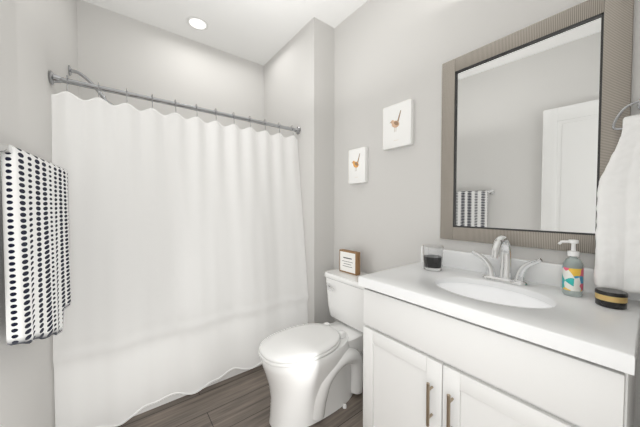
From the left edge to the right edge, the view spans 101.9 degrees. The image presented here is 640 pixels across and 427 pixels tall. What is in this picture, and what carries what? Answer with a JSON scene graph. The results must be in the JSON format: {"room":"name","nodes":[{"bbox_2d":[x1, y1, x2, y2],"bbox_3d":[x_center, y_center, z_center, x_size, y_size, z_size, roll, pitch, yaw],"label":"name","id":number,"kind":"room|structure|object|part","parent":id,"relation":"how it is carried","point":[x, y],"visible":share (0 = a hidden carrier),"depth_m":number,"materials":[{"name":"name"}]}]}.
{"room":"bathroom","nodes":[
{"label":"bathroom","id":0,"kind":"room"},
{"bbox_2d":[0,0,78,426],"bbox_3d":[-1.057,-0.160,0.758,0.100,2.740,3.500,-1,2,-33],"label":"wall","id":1,"kind":"structure","parent":0,"point":[38,41],"depth_m":1.09,"materials":[{"name":"paint"}]},
{"bbox_2d":[0,144,70,344],"bbox_3d":[-1.059,0.147,0.957,0.107,0.717,0.668,-1,2,-34],"label":"towel","id":2,"kind":"object","parent":1,"relation":"attached to","point":[35,208],"visible":1,"depth_m":0.85,"materials":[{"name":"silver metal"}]},
{"bbox_2d":[68,65,113,104],"bbox_3d":[-1.510,-0.822,1.737,0.244,0.262,0.092,-1,2,-33],"label":"shower head","id":3,"kind":"object","parent":1,"relation":"attached to","point":[86,78],"visible":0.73,"depth_m":1.70},
{"bbox_2d":[77,0,263,131],"bbox_3d":[-1.341,-0.201,2.309,2.217,2.740,0.100,-1,2,-38],"label":"wall","id":4,"kind":"structure","parent":0,"point":[118,51],"depth_m":2.22,"materials":[{"name":"paint"}]},
{"bbox_2d":[83,0,367,65],"bbox_3d":[-0.431,-1.591,1.181,2.317,0.100,2.940,-1,2,-38],"label":"ceiling","id":5,"kind":"structure","parent":0,"point":[262,32],"depth_m":2.07,"materials":[{"name":"paint"}]},
{"bbox_2d":[186,16,208,30],"bbox_3d":[-1.008,-1.563,2.140,0.170,0.006,0.170,-1,2,-38],"label":"recessed light","id":6,"kind":"object","parent":5,"relation":"in","point":[197,23],"visible":1,"depth_m":2.14,"materials":[{"name":"white"}]},
{"bbox_2d":[116,365,362,426],"bbox_3d":[-0.431,1.248,1.255,2.317,0.100,2.940,-1,2,-38],"label":"floor","id":7,"kind":"structure","parent":0,"point":[243,399],"depth_m":1.57,"materials":[{"name":"brown wood"}]},
{"bbox_2d":[132,363,261,416],"bbox_3d":[-0.975,0.951,2.082,1.520,0.450,0.749,-1,2,-38],"label":"bathtub","id":8,"kind":"object","parent":7,"relation":"on","point":[227,375],"depth_m":1.67,"materials":[{"name":"white ceramic"}]},
{"bbox_2d":[259,269,366,426],"bbox_3d":[0.017,0.817,1.667,0.839,0.738,0.494,-1,2,-38],"label":"toilet","id":9,"kind":"object","parent":7,"relation":"on","point":[314,373],"visible":0.96,"depth_m":1.51,"materials":[{"name":"white ceramic"}]},
{"bbox_2d":[339,249,359,275],"bbox_3d":[0.218,0.358,1.925,0.042,0.165,0.180,-1,2,-38],"label":"block sign","id":10,"kind":"object","parent":9,"relation":"on","point":[349,261],"visible":1,"depth_m":1.90,"materials":[{"name":"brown wood"}]},
{"bbox_2d":[358,236,639,426],"bbox_3d":[0.659,0.649,1.089,0.573,1.104,0.846,-1,2,-38],"label":"bathroom vanity","id":11,"kind":"object","parent":7,"relation":"on","point":[473,338],"visible":0.96,"depth_m":0.90,"materials":[{"name":"white paint"}]},
{"bbox_2d":[358,246,639,375],"bbox_3d":[0.664,0.347,1.085,0.559,0.268,0.846,-1,2,-38],"label":"countertop","id":12,"kind":"structure","parent":11,"relation":"on","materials":[{"name":"white stone"}]},
{"bbox_2d":[423,245,442,270],"bbox_3d":[0.597,0.234,1.375,0.102,0.125,0.102,-1,2,-38],"label":"glass cup","id":13,"kind":"object","parent":12,"relation":"on","point":[432,257],"visible":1,"depth_m":1.33,"materials":[{"name":"clear glass"}]},
{"bbox_2d":[471,236,542,286],"bbox_3d":[0.785,0.200,1.127,0.164,0.207,0.267,-1,2,-38],"label":"faucet","id":14,"kind":"object","parent":12,"relation":"on","point":[504,279],"depth_m":1.15,"materials":[{"name":"silver metal"}]},
{"bbox_2d":[558,239,583,296],"bbox_3d":[0.954,0.202,0.987,0.083,0.209,0.069,-1,2,-38],"label":"soap dispenser","id":15,"kind":"object","parent":12,"relation":"on","point":[572,274],"visible":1,"depth_m":0.96,"materials":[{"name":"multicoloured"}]},
{"bbox_2d":[595,287,627,309],"bbox_3d":[0.974,0.284,0.870,0.075,0.052,0.075,-1,2,-38],"label":"candle jar","id":16,"kind":"object","parent":12,"relation":"on","point":[611,298],"visible":1,"depth_m":0.85,"materials":[{"name":"black"}]},
{"bbox_2d":[264,17,333,323],"bbox_3d":[-0.241,-0.206,2.525,0.214,2.740,0.907,-1,2,-38],"label":"wall","id":17,"kind":"structure","parent":0,"point":[299,78],"depth_m":2.18,"materials":[{"name":"paint"}]},
{"bbox_2d":[49,70,307,426],"bbox_3d":[-0.750,0.201,1.776,1.519,1.893,0.192,-1,2,-38],"label":"shower curtain","id":18,"kind":"object","parent":17,"relation":"attached to","point":[188,271],"visible":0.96,"depth_m":1.60,"materials":[{"name":"fabric"}]},
{"bbox_3d":[-0.787,-0.699,1.802,1.517,0.095,0.068,-1,2,-38],"label":"curtain rod","id":19,"kind":"part","parent":18,"relation":"part of","materials":[{"name":"silver metal"}]},
{"bbox_2d":[334,0,639,426],"bbox_3d":[0.445,-0.190,1.897,0.100,2.740,2.940,-1,2,-38],"label":"wall","id":20,"kind":"structure","parent":0,"point":[387,53],"depth_m":1.68,"materials":[{"name":"paint"}]},
{"bbox_2d":[349,147,367,183],"bbox_3d":[0.290,-0.362,1.981,0.035,0.262,0.172,-1,2,-38],"label":"framed picture","id":21,"kind":"object","parent":20,"relation":"attached to","point":[358,165],"visible":1,"depth_m":1.95},
{"bbox_2d":[383,99,413,149],"bbox_3d":[0.507,-0.572,1.695,0.035,0.280,0.215,-1,2,-38],"label":"framed picture","id":22,"kind":"object","parent":20,"relation":"attached to","point":[398,125],"visible":0.98,"depth_m":1.67},
{"bbox_2d":[440,0,633,253],"bbox_3d":[0.903,-0.341,1.203,0.020,0.982,0.688,-1,2,-38],"label":"mirror","id":23,"kind":"object","parent":20,"relation":"attached to","point":[530,137],"visible":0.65,"depth_m":1.14,"materials":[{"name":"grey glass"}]},
{"bbox_2d":[594,100,639,293],"bbox_3d":[1.096,-0.069,0.874,0.128,0.680,0.220,-1,2,-38],"label":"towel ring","id":24,"kind":"object","parent":20,"relation":"attached to","point":[617,251],"visible":1,"depth_m":0.88,"materials":[{"name":"white fabric"}]}
]}

